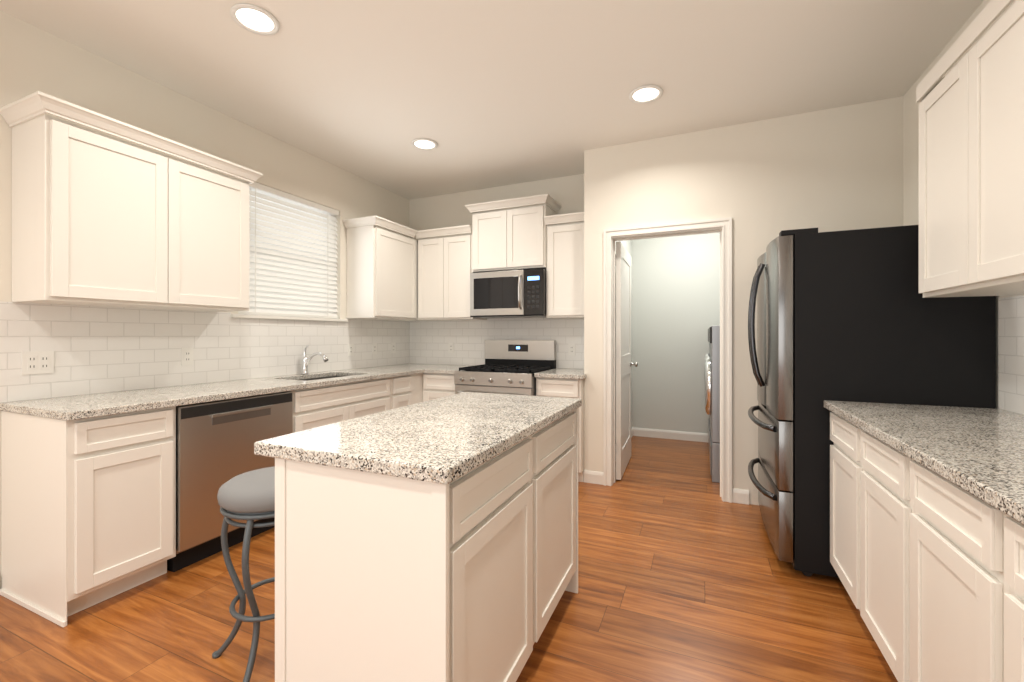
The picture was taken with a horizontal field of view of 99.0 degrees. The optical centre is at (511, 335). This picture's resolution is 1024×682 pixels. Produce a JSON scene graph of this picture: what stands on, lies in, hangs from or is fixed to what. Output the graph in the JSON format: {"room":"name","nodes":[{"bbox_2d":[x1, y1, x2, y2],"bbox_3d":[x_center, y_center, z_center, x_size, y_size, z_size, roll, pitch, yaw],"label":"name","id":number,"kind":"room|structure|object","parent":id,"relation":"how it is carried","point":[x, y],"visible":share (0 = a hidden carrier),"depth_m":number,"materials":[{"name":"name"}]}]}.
{"room":"kitchen","nodes":[
{"label":"kitchen","id":0,"kind":"room"},
{"bbox_2d":[0,10,408,588],"bbox_3d":[-2.615,-0.163,1.917,0.140,2.800,7.120,0,0,23],"label":"wall","id":1,"kind":"structure","parent":0,"point":[33,59],"depth_m":2.70,"materials":[{"name":"beige paint"}]},
{"bbox_2d":[22,351,53,374],"bbox_3d":[-2.397,0.137,2.214,0.007,0.114,0.116,0,0,23],"label":"electrical outlet","id":2,"kind":"object","parent":1,"relation":"attached to","point":[37,362],"visible":1,"depth_m":2.21,"materials":[{"name":"white plastic"}]},
{"bbox_2d":[0,91,262,311],"bbox_3d":[-2.063,-0.623,2.511,0.396,0.920,1.082,0,0,23],"label":"upper cabinet","id":3,"kind":"object","parent":1,"relation":"attached to","point":[99,219],"visible":1,"depth_m":2.25,"materials":[{"name":"white paint"}]},
{"bbox_2d":[181,348,192,365],"bbox_3d":[-2.119,0.137,2.857,0.007,0.114,0.070,0,0,23],"label":"electrical outlet","id":4,"kind":"object","parent":1,"relation":"attached to","point":[186,356],"visible":1,"depth_m":2.85,"materials":[{"name":"white plastic"}]},
{"bbox_2d":[0,301,409,402],"bbox_3d":[-1.819,0.080,3.568,0.008,0.486,3.214,0,0,23],"label":"backsplash","id":5,"kind":"structure","parent":1,"relation":"attached to","point":[99,349],"depth_m":2.72,"materials":[{"name":"tile"}]},
{"bbox_2d":[231,314,347,321],"bbox_3d":[-1.812,-0.141,3.639,0.105,0.025,1.100,0,0,23],"label":"window sill","id":6,"kind":"structure","parent":1,"relation":"attached to","point":[281,317],"depth_m":3.51,"materials":[{"name":"white paint"}]},
{"bbox_2d":[249,188,333,265],"bbox_3d":[-1.894,-0.658,3.675,0.064,1.110,1.080,0,0,23],"label":"window","id":7,"kind":"structure","parent":1,"relation":"in","point":[289,222],"depth_m":3.71,"materials":[{"name":"white glass"}]},
{"bbox_2d":[238,182,338,318],"bbox_3d":[-1.829,-0.659,3.646,0.056,1.004,0.968,0,0,23],"label":"window blinds","id":8,"kind":"object","parent":7,"relation":"attached to","point":[286,285],"visible":0.77,"depth_m":3.62,"materials":[{"name":"white plastic"}]},
{"bbox_2d":[348,344,353,355],"bbox_3d":[-1.542,0.137,4.187,0.007,0.114,0.070,0,0,23],"label":"electrical outlet","id":9,"kind":"object","parent":1,"relation":"attached to","point":[350,349],"visible":1,"depth_m":4.18,"materials":[{"name":"white plastic"}]},
{"bbox_2d":[372,343,376,353],"bbox_3d":[-1.411,0.137,4.490,0.007,0.114,0.070,0,0,23],"label":"electrical outlet","id":10,"kind":"object","parent":1,"relation":"attached to","point":[374,348],"visible":1,"depth_m":4.49,"materials":[{"name":"white plastic"}]},
{"bbox_2d":[343,215,427,320],"bbox_3d":[-1.204,-0.623,4.493,0.395,0.920,1.022,0,0,23],"label":"upper cabinet","id":11,"kind":"object","parent":1,"relation":"attached to","point":[381,273],"visible":0.94,"depth_m":4.13,"materials":[{"name":"white paint"}]},
{"bbox_2d":[0,436,897,681],"bbox_3d":[-0.300,1.267,1.676,4.580,0.060,8.520,0,0,23],"label":"floor","id":12,"kind":"structure","parent":0,"point":[685,574],"depth_m":1.93,"materials":[{"name":"brown wood"}]},
{"bbox_2d":[0,406,175,626],"bbox_3d":[-2.082,0.799,2.173,0.626,0.876,0.426,0,0,23],"label":"base cabinet","id":13,"kind":"object","parent":12,"relation":"on","point":[88,512],"depth_m":2.00,"materials":[{"name":"white paint"}]},
{"bbox_2d":[0,364,472,420],"bbox_3d":[-1.360,0.341,3.368,1.005,0.036,3.213,0,0,23],"label":"countertop","id":14,"kind":"structure","parent":13,"relation":"on","point":[69,408],"depth_m":2.48,"materials":[{"name":"stone"}]},
{"bbox_2d":[301,344,327,373],"bbox_3d":[-1.620,0.198,3.599,0.279,0.250,0.056,0,0,23],"label":"faucet","id":15,"kind":"object","parent":14,"relation":"on","point":[305,360],"visible":1,"depth_m":3.62,"materials":[{"name":"silver metal"}]},
{"bbox_2d":[303,376,343,380],"bbox_3d":[-1.511,0.458,3.509,0.414,0.198,0.674,0,0,23],"label":"sink","id":16,"kind":"object","parent":14,"relation":"in","point":[322,378],"visible":0.04,"depth_m":3.75,"materials":[{"name":"silver metal"}]},
{"bbox_2d":[167,391,292,571],"bbox_3d":[-1.840,0.803,2.673,0.622,0.868,0.675,0,0,23],"label":"dishwasher","id":17,"kind":"object","parent":12,"relation":"on","point":[216,441],"visible":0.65,"depth_m":2.41,"materials":[{"name":"silver metal"}]},
{"bbox_2d":[212,466,274,681],"bbox_3d":[-0.924,0.886,1.695,0.420,0.705,0.422,0,0,23],"label":"bar stool","id":18,"kind":"object","parent":12,"relation":"on","point":[249,496],"visible":0.62,"depth_m":1.56,"materials":[{"name":"grey fabric"}]},
{"bbox_2d":[293,397,395,432],"bbox_3d":[-1.527,0.909,3.455,0.626,0.656,1.000,0,0,23],"label":"base cabinet","id":19,"kind":"object","parent":12,"relation":"on","point":[309,414],"depth_m":3.19,"materials":[{"name":"white paint"}]},
{"bbox_2d":[336,374,415,407],"bbox_3d":[-1.264,0.799,4.060,0.626,0.876,0.310,0,0,23],"label":"base cabinet","id":20,"kind":"object","parent":12,"relation":"on","point":[400,389],"depth_m":3.72,"materials":[{"name":"white paint"}]},
{"bbox_2d":[254,392,581,681],"bbox_3d":[-0.201,0.771,1.685,0.646,0.932,1.222,0,0,23],"label":"kitchen island","id":21,"kind":"object","parent":12,"relation":"on","point":[434,540],"visible":1,"depth_m":1.19,"materials":[{"name":"white paint"}]},
{"bbox_2d":[416,373,422,402],"bbox_3d":[-1.057,0.799,4.563,0.606,0.876,0.777,0,0,23],"label":"base cabinet","id":22,"kind":"object","parent":12,"relation":"on","point":[419,377],"depth_m":4.19,"materials":[{"name":"white paint"}]},
{"bbox_2d":[423,373,455,401],"bbox_3d":[-0.567,0.799,4.432,0.394,0.875,0.626,0,0,23],"label":"base cabinet","id":23,"kind":"object","parent":12,"relation":"on","point":[436,385],"visible":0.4,"depth_m":4.16,"materials":[{"name":"white paint"}]},
{"bbox_2d":[454,340,555,395],"bbox_3d":[-0.058,0.642,4.139,0.757,1.190,0.744,0,0,23],"label":"stove","id":24,"kind":"object","parent":12,"relation":"on","point":[511,367],"visible":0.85,"depth_m":4.05,"materials":[{"name":"silver metal"}]},
{"bbox_2d":[536,377,583,481],"bbox_3d":[0.506,0.799,3.967,0.398,0.875,0.626,0,0,23],"label":"base cabinet","id":25,"kind":"object","parent":12,"relation":"on","point":[559,387],"visible":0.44,"depth_m":3.66,"materials":[{"name":"white paint"}]},
{"bbox_2d":[534,368,585,378],"bbox_3d":[0.512,0.341,3.954,0.422,0.036,0.648,0,0,23],"label":"countertop","id":26,"kind":"structure","parent":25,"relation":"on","point":[565,373],"depth_m":3.71,"materials":[{"name":"stone"}]},
{"bbox_2d":[634,428,707,441],"bbox_3d":[1.913,1.187,5.221,0.860,0.100,0.014,0,0,23],"label":"baseboard","id":27,"kind":"structure","parent":12,"relation":"on","point":[643,432],"depth_m":5.22,"materials":[{"name":"white paint"}]},
{"bbox_2d":[704,329,709,442],"bbox_3d":[2.442,0.577,4.512,0.845,1.320,0.685,0,0,23],"label":"dryer","id":28,"kind":"object","parent":12,"relation":"on","point":[706,355],"visible":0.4,"depth_m":4.67,"materials":[{"name":"grey metal"}]},
{"bbox_2d":[704,326,719,482],"bbox_3d":[2.159,0.577,3.860,0.845,1.320,0.685,0,0,23],"label":"washer","id":29,"kind":"object","parent":12,"relation":"on","point":[712,385],"visible":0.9,"depth_m":3.69,"materials":[{"name":"grey metal"}]},
{"bbox_2d":[830,412,853,602],"bbox_3d":[1.769,0.799,1.841,0.626,0.876,0.450,0,0,23],"label":"base cabinet","id":30,"kind":"object","parent":12,"relation":"on","point":[841,430],"depth_m":1.97,"materials":[{"name":"white paint"}]},
{"bbox_2d":[748,225,995,577],"bbox_3d":[1.900,0.347,2.542,0.928,1.780,0.910,0,0,23],"label":"fridge","id":31,"kind":"object","parent":12,"relation":"on","point":[851,315],"visible":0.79,"depth_m":2.18,"materials":[{"name":"black metal"}]},
{"bbox_2d":[854,425,897,680],"bbox_3d":[1.590,0.799,1.428,0.626,0.876,0.450,0,0,23],"label":"base cabinet","id":32,"kind":"object","parent":12,"relation":"on","point":[875,461],"depth_m":1.59,"materials":[{"name":"white paint"}]},
{"bbox_2d":[898,451,981,681],"bbox_3d":[1.411,0.799,1.015,0.626,0.876,0.450,0,0,23],"label":"base cabinet","id":33,"kind":"object","parent":12,"relation":"on","point":[927,564],"depth_m":1.18,"materials":[{"name":"white paint"}]},
{"bbox_2d":[824,400,1023,523],"bbox_3d":[1.183,0.341,0.512,0.648,0.036,3.365,0,0,23],"label":"countertop","id":34,"kind":"structure","parent":33,"relation":"on","point":[978,453],"depth_m":1.36,"materials":[{"name":"stone"}]},
{"bbox_2d":[982,500,1023,681],"bbox_3d":[1.201,0.799,0.529,0.626,0.876,0.610,0,0,23],"label":"base cabinet","id":35,"kind":"object","parent":12,"relation":"on","point":[1002,535],"depth_m":0.95,"materials":[{"name":"white paint"}]},
{"bbox_2d":[0,0,983,199],"bbox_3d":[-0.300,-1.603,1.676,4.580,0.080,8.520,0,0,23],"label":"ceiling","id":36,"kind":"structure","parent":0,"point":[483,94],"depth_m":2.53,"materials":[{"name":"white paint"}]},
{"bbox_2d":[230,4,278,34],"bbox_3d":[-1.267,-1.558,2.160,0.210,0.010,0.210,0,0,23],"label":"recessed light","id":37,"kind":"object","parent":36,"relation":"in","point":[255,19],"visible":1,"depth_m":2.16,"materials":[{"name":"white plastic"}]},
{"bbox_2d":[411,138,437,149],"bbox_3d":[-0.712,-1.558,3.566,0.210,0.010,0.210,0,0,23],"label":"recessed light","id":38,"kind":"object","parent":36,"relation":"in","point":[423,144],"visible":1,"depth_m":3.57,"materials":[{"name":"white plastic"}]},
{"bbox_2d":[629,85,662,103],"bbox_3d":[0.864,-1.558,2.828,0.210,0.010,0.210,0,0,23],"label":"recessed light","id":39,"kind":"object","parent":36,"relation":"in","point":[645,94],"visible":0.98,"depth_m":2.83,"materials":[{"name":"white plastic"}]},
{"bbox_2d":[409,174,583,239],"bbox_3d":[-0.159,-0.163,4.666,2.180,2.800,0.120,0,0,23],"label":"wall","id":40,"kind":"structure","parent":0,"point":[566,193],"depth_m":4.68,"materials":[{"name":"beige paint"}]},
{"bbox_2d":[415,225,486,320],"bbox_3d":[-0.638,-0.623,4.590,0.654,0.920,0.394,0,0,23],"label":"upper cabinet","id":41,"kind":"object","parent":40,"relation":"attached to","point":[444,266],"visible":0.92,"depth_m":4.45,"materials":[{"name":"white paint"}]},
{"bbox_2d":[448,343,453,352],"bbox_3d":[-0.669,0.137,4.809,0.070,0.114,0.007,0,0,23],"label":"electrical outlet","id":42,"kind":"object","parent":40,"relation":"attached to","point":[450,347],"visible":1,"depth_m":4.81,"materials":[{"name":"white plastic"}]},
{"bbox_2d":[410,317,583,368],"bbox_3d":[-0.181,0.070,4.606,2.172,0.506,0.008,0,0,23],"label":"backsplash","id":43,"kind":"structure","parent":40,"relation":"attached to","point":[430,341],"depth_m":4.67,"materials":[{"name":"tile"}]},
{"bbox_2d":[465,194,560,272],"bbox_3d":[0.012,-0.953,4.300,0.857,0.650,0.409,0,0,23],"label":"upper cabinet","id":44,"kind":"object","parent":40,"relation":"attached to","point":[510,239],"visible":1,"depth_m":4.14,"materials":[{"name":"white paint"}]},
{"bbox_2d":[470,269,545,317],"bbox_3d":[0.004,-0.395,4.281,0.757,0.427,0.445,0,0,23],"label":"microwave","id":45,"kind":"object","parent":44,"relation":"attached to","point":[512,294],"visible":0.98,"depth_m":4.12,"materials":[{"name":"silver metal"}]},
{"bbox_2d":[544,212,583,318],"bbox_3d":[0.551,-0.623,4.074,0.400,0.920,0.394,0,0,23],"label":"upper cabinet","id":46,"kind":"object","parent":40,"relation":"attached to","point":[564,271],"visible":0.65,"depth_m":3.95,"materials":[{"name":"white paint"}]},
{"bbox_2d":[568,344,574,354],"bbox_3d":[0.583,0.137,4.266,0.070,0.114,0.007,0,0,23],"label":"electrical outlet","id":47,"kind":"object","parent":40,"relation":"attached to","point":[571,349],"visible":1,"depth_m":4.26,"materials":[{"name":"white plastic"}]},
{"bbox_2d":[615,232,719,442],"bbox_3d":[1.686,-0.163,3.365,2.000,2.800,0.002,0,0,23],"label":"wall","id":48,"kind":"structure","parent":0,"point":[675,298],"depth_m":3.51,"materials":[{"name":"white paint"}]},
{"bbox_2d":[584,96,902,504],"bbox_3d":[1.710,-0.163,3.572,2.120,2.800,0.640,0,0,23],"label":"wall","id":49,"kind":"structure","parent":0,"point":[763,184],"depth_m":3.22,"materials":[{"name":"beige paint"}]},
{"bbox_2d":[601,427,633,479],"bbox_3d":[1.138,1.187,4.595,0.014,0.100,1.780,0,0,23],"label":"baseboard","id":50,"kind":"structure","parent":49,"relation":"attached to","point":[632,429],"depth_m":5.28,"materials":[{"name":"white paint"}]},
{"bbox_2d":[615,241,637,479],"bbox_3d":[1.064,0.213,4.064,0.115,2.023,0.831,0,0,23],"label":"laundry door","id":51,"kind":"structure","parent":49,"relation":"in","point":[623,357],"depth_m":3.87,"materials":[{"name":"white paint"}]},
{"bbox_2d":[603,217,731,502],"bbox_3d":[1.220,0.181,3.491,0.949,2.112,0.149,0,0,23],"label":"door frame","id":52,"kind":"structure","parent":49,"relation":"attached to","point":[723,226],"depth_m":3.40,"materials":[{"name":"white paint"}]},
{"bbox_2d":[903,0,1021,408],"bbox_3d":[1.737,-0.163,0.793,0.140,2.800,8.520,0,0,23],"label":"wall","id":53,"kind":"structure","parent":0,"point":[910,161],"depth_m":2.71,"materials":[{"name":"beige paint"}]},
{"bbox_2d":[916,46,1023,297],"bbox_3d":[1.828,-0.623,1.625,0.346,0.920,0.459,0,0,23],"label":"upper cabinet","id":54,"kind":"object","parent":53,"relation":"attached to","point":[934,92],"depth_m":1.76,"materials":[{"name":"white paint"}]},
{"bbox_2d":[952,0,1023,295],"bbox_3d":[1.678,-0.623,1.278,0.346,0.920,0.534,0,0,23],"label":"upper cabinet","id":55,"kind":"object","parent":53,"relation":"attached to","point":[971,174],"depth_m":1.45,"materials":[{"name":"white paint"}]},
{"bbox_2d":[998,295,1023,414],"bbox_3d":[1.478,0.080,0.384,0.008,0.486,3.365,0,0,23],"label":"backsplash","id":56,"kind":"structure","parent":53,"relation":"attached to","point":[1010,354],"depth_m":1.85,"materials":[{"name":"tile"}]},
{"bbox_2d":[1020,0,1023,283],"bbox_3d":[1.525,-0.623,0.926,0.346,0.920,0.534,0,0,23],"label":"upper cabinet","id":57,"kind":"object","parent":53,"relation":"attached to","point":[1021,1],"depth_m":1.29,"materials":[{"name":"white paint"}]}
]}

